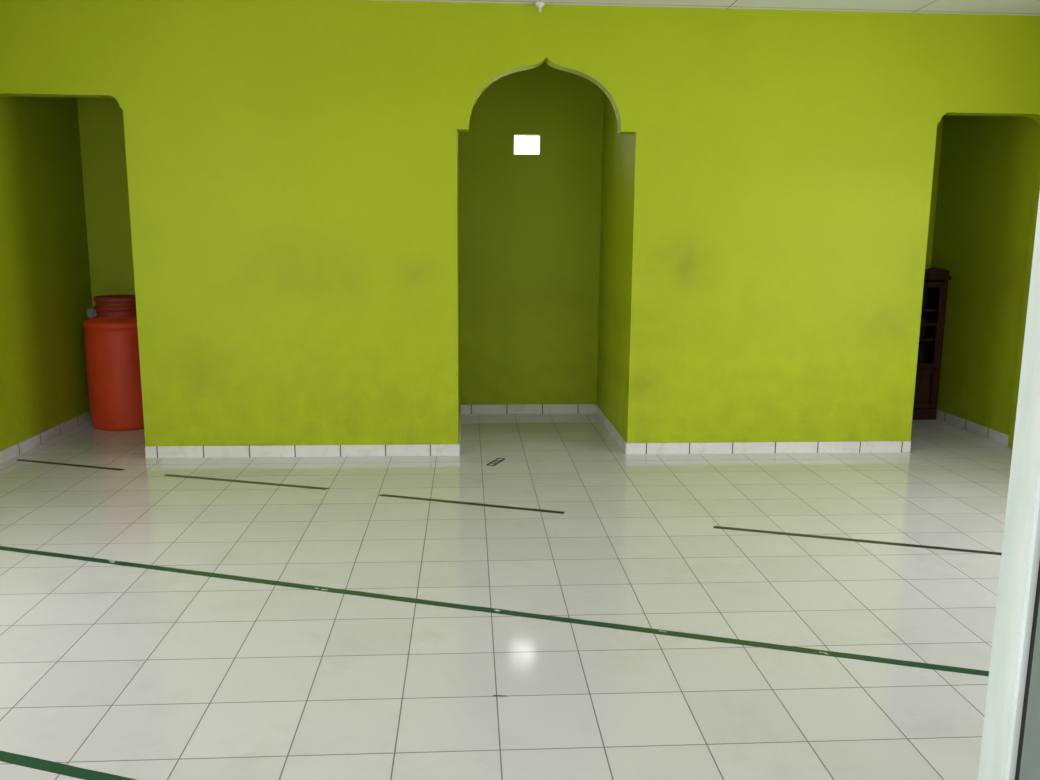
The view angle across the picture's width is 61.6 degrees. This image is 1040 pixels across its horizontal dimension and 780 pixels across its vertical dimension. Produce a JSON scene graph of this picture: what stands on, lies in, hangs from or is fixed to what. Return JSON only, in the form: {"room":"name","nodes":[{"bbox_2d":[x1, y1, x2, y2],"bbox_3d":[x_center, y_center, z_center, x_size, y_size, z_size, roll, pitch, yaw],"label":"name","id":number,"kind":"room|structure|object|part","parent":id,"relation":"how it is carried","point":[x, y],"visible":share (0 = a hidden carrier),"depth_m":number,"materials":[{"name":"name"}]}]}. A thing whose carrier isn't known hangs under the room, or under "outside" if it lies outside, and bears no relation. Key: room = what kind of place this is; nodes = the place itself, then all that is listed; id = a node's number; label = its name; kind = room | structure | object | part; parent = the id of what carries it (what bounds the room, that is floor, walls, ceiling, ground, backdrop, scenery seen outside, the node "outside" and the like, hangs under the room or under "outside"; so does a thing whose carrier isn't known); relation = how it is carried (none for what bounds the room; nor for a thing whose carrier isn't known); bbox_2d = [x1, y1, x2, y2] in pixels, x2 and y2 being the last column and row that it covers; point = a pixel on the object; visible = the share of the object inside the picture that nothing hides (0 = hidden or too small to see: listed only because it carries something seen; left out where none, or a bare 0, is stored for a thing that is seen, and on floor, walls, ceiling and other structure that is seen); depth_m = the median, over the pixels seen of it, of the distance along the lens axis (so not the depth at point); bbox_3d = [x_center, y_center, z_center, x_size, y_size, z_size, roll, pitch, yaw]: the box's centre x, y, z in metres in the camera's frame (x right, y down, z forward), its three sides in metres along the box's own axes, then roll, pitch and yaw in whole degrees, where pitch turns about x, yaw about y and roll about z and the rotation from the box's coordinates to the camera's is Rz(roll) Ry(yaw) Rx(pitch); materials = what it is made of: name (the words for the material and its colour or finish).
{"room":"mosque","nodes":[
{"label":"mosque","id":0,"kind":"room"},
{"bbox_2d":[0,96,92,450],"bbox_3d":[-3.299,-0.692,3.845,0.120,2.894,6.458,0,10,-3],"label":"wall","id":1,"kind":"structure","parent":0,"point":[46,294],"depth_m":6.14,"materials":[{"name":"green paint"}]},
{"bbox_2d":[0,411,91,463],"bbox_3d":[-3.240,0.706,4.028,0.010,0.078,6.338,0,10,-3],"label":"baseboard","id":2,"kind":"structure","parent":1,"relation":"attached to","point":[24,446],"depth_m":6.17,"materials":[{"name":"tile"}]},
{"bbox_2d":[457,131,459,437],"bbox_3d":[-0.504,-1.115,6.432,0.100,2.894,1.318,0,10,-3],"label":"wall","id":3,"kind":"structure","parent":0,"point":[457,131],"depth_m":6.39,"materials":[{"name":"green paint"}]},
{"bbox_2d":[458,405,460,455],"bbox_3d":[-0.455,0.285,6.604,0.010,0.078,1.438,0,10,-3],"label":"baseboard","id":4,"kind":"structure","parent":3,"relation":"attached to","point":[460,405],"depth_m":6.34,"materials":[{"name":"tile"}]},
{"bbox_2d":[0,413,1012,779],"bbox_3d":[0.302,1.077,2.538,7.200,0.100,10.058,0,10,-3],"label":"floor","id":5,"kind":"structure","parent":0,"point":[125,671],"depth_m":3.43,"materials":[{"name":"white tile"}]},
{"bbox_2d":[0,750,136,779],"bbox_3d":[-1.599,1.020,2.493,2.447,0.001,0.042,3,10,16],"label":"tape","id":6,"kind":"object","parent":5,"relation":"on","point":[26,761],"visible":1,"depth_m":2.40,"materials":[{"name":"green plastic"}]},
{"bbox_2d":[16,459,124,470],"bbox_3d":[-2.891,0.479,5.595,0.835,0.001,0.036,3,10,16],"label":"tape","id":7,"kind":"object","parent":5,"relation":"on","point":[18,459],"visible":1,"depth_m":5.60,"materials":[{"name":"black plastic"}]},
{"bbox_2d":[82,295,143,430],"bbox_3d":[-3.055,-0.224,6.736,0.540,1.000,0.540,0,10,-3],"label":"drum","id":8,"kind":"object","parent":5,"relation":"on","point":[110,336],"visible":0.74,"depth_m":6.52,"materials":[{"name":"red plastic"}]},
{"bbox_3d":[-3.241,-0.581,6.593,0.050,0.075,0.050,-4,11,-23],"label":"handle","id":9,"kind":"part","parent":8,"relation":"part of","materials":[{"name":"grey plastic"}]},
{"bbox_3d":[-3.052,-0.643,6.665,0.374,0.150,0.374,0,10,-3],"label":"lid","id":10,"kind":"part","parent":8,"relation":"part of","materials":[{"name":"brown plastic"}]},
{"bbox_2d":[163,474,327,489],"bbox_3d":[-1.655,0.550,5.234,1.097,0.001,0.040,3,10,15],"label":"tape","id":11,"kind":"object","parent":5,"relation":"on","point":[172,475],"visible":1,"depth_m":5.23,"materials":[{"name":"black plastic"}]},
{"bbox_2d":[379,494,563,513],"bbox_3d":[-0.279,0.629,4.832,1.086,0.001,0.040,3,10,16],"label":"tape","id":12,"kind":"object","parent":5,"relation":"on","point":[386,495],"visible":1,"depth_m":4.82,"materials":[{"name":"black plastic"}]},
{"bbox_2d":[0,546,988,675],"bbox_3d":[0.241,0.888,3.340,7.233,0.001,0.042,3,10,16],"label":"tape","id":13,"kind":"object","parent":5,"relation":"on","point":[201,573],"visible":0.96,"depth_m":3.39,"materials":[{"name":"green plastic"}]},
{"bbox_2d":[109,560,826,653],"bbox_3d":[-0.381,0.852,3.513,3.074,0.001,0.024,3,10,16],"label":"scraps","id":14,"kind":"object","parent":13,"relation":"on","point":[109,560],"visible":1,"depth_m":3.43,"materials":[{"name":"white paint"}]},
{"bbox_2d":[487,458,504,465],"bbox_3d":[-0.157,0.473,5.743,0.062,0.001,0.207,4,10,21],"label":"floor sticker","id":15,"kind":"object","parent":5,"relation":"on","point":[495,460],"visible":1,"depth_m":5.75,"materials":[{"name":"black"}]},
{"bbox_2d":[713,526,1001,554],"bbox_3d":[2.187,0.767,4.128,2.496,0.001,0.040,3,10,16],"label":"tape","id":16,"kind":"object","parent":5,"relation":"on","point":[717,527],"visible":0.89,"depth_m":4.28,"materials":[{"name":"black plastic"}]},
{"bbox_2d":[912,267,951,419],"bbox_3d":[3.123,-0.397,7.249,0.667,1.255,0.350,0,10,-3],"label":"wooden display cabinet","id":17,"kind":"object","parent":5,"relation":"on","point":[935,289],"visible":0.15,"depth_m":7.17,"materials":[{"name":"red wood"}]},
{"bbox_2d":[77,61,943,404],"bbox_3d":[0.016,-1.238,7.173,6.900,2.894,0.120,0,10,-3],"label":"wall","id":18,"kind":"structure","parent":0,"point":[530,225],"depth_m":7.08,"materials":[{"name":"green paint"}]},
{"bbox_2d":[514,135,539,154],"bbox_3d":[0.054,-1.973,7.034,0.212,0.154,0.030,0,10,-3],"label":"frame","id":19,"kind":"object","parent":18,"relation":"attached to","point":[514,135],"visible":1,"depth_m":7.02,"materials":[{"name":"white paint"}]},
{"bbox_2d":[461,404,595,413],"bbox_3d":[0.072,0.161,7.351,1.153,0.078,0.010,0,10,-3],"label":"baseboard","id":20,"kind":"structure","parent":18,"relation":"attached to","point":[518,408],"depth_m":7.35,"materials":[{"name":"tile"}]},
{"bbox_2d":[0,0,1039,448],"bbox_3d":[0.077,-0.995,5.757,6.950,2.894,0.120,0,10,-3],"label":"wall","id":21,"kind":"structure","parent":0,"point":[292,164],"depth_m":5.66,"materials":[{"name":"green paint"}]},
{"bbox_2d":[145,444,457,457],"bbox_3d":[-1.448,0.409,5.840,2.065,0.078,0.010,0,10,-3],"label":"baseboard","id":22,"kind":"structure","parent":21,"relation":"attached to","point":[419,449],"depth_m":5.83,"materials":[{"name":"tile"}]},
{"bbox_2d":[627,441,910,453],"bbox_3d":[1.728,0.399,6.030,1.993,0.078,0.010,0,10,-3],"label":"baseboard","id":23,"kind":"structure","parent":21,"relation":"attached to","point":[863,446],"depth_m":6.03,"materials":[{"name":"tile"}]},
{"bbox_2d":[535,1,544,11],"bbox_3d":[0.123,-2.374,5.411,0.060,0.057,0.060,0,10,-3],"label":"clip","id":24,"kind":"object","parent":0,"point":[539,4],"depth_m":5.39,"materials":[{"name":"white plastic"}]},
{"bbox_2d":[597,93,632,437],"bbox_3d":[0.747,-1.118,6.507,0.100,2.894,1.318,0,10,-3],"label":"wall","id":25,"kind":"structure","parent":0,"point":[616,148],"depth_m":6.50,"materials":[{"name":"green paint"}]},
{"bbox_2d":[595,404,627,453],"bbox_3d":[0.686,0.281,6.673,0.010,0.078,1.438,0,10,-3],"label":"baseboard","id":26,"kind":"structure","parent":25,"relation":"attached to","point":[622,443],"depth_m":6.53,"materials":[{"name":"tile"}]},
{"bbox_2d":[380,0,1039,15],"bbox_3d":[0.219,-2.158,3.745,7.200,0.080,6.578,0,10,-3],"label":"ceiling","id":27,"kind":"structure","parent":0,"point":[978,7],"depth_m":5.42,"materials":[{"name":"white paint"}]},
{"bbox_2d":[931,115,1039,434],"bbox_3d":[3.709,-0.713,4.266,0.120,2.894,6.458,0,10,-3],"label":"wall","id":28,"kind":"structure","parent":0,"point":[988,166],"depth_m":6.61,"materials":[{"name":"green paint"}]},
{"bbox_2d":[936,409,1008,445],"bbox_3d":[3.637,0.685,4.441,0.010,0.078,6.338,0,10,-3],"label":"baseboard","id":29,"kind":"structure","parent":28,"relation":"attached to","point":[986,432],"depth_m":6.73,"materials":[{"name":"tile"}]},
{"bbox_3d":[0.401,-0.146,0.820,6.900,2.894,0.120,0,10,-3],"label":"wall","id":30,"kind":"structure","parent":0,"visible":0},
{"bbox_2d":[978,193,1039,779],"bbox_3d":[0.606,0.148,0.870,0.160,2.300,0.155,0,10,-3],"label":"door frame","id":31,"kind":"structure","parent":30,"relation":"attached to","point":[1020,556],"depth_m":0.91,"materials":[{"name":"white paint"}]},
{"bbox_3d":[0.610,0.144,0.892,0.150,2.300,0.011,0,10,-3],"label":"jamb gap","id":32,"kind":"part","parent":31,"relation":"part of","materials":[{"name":"white paint"}]}
]}

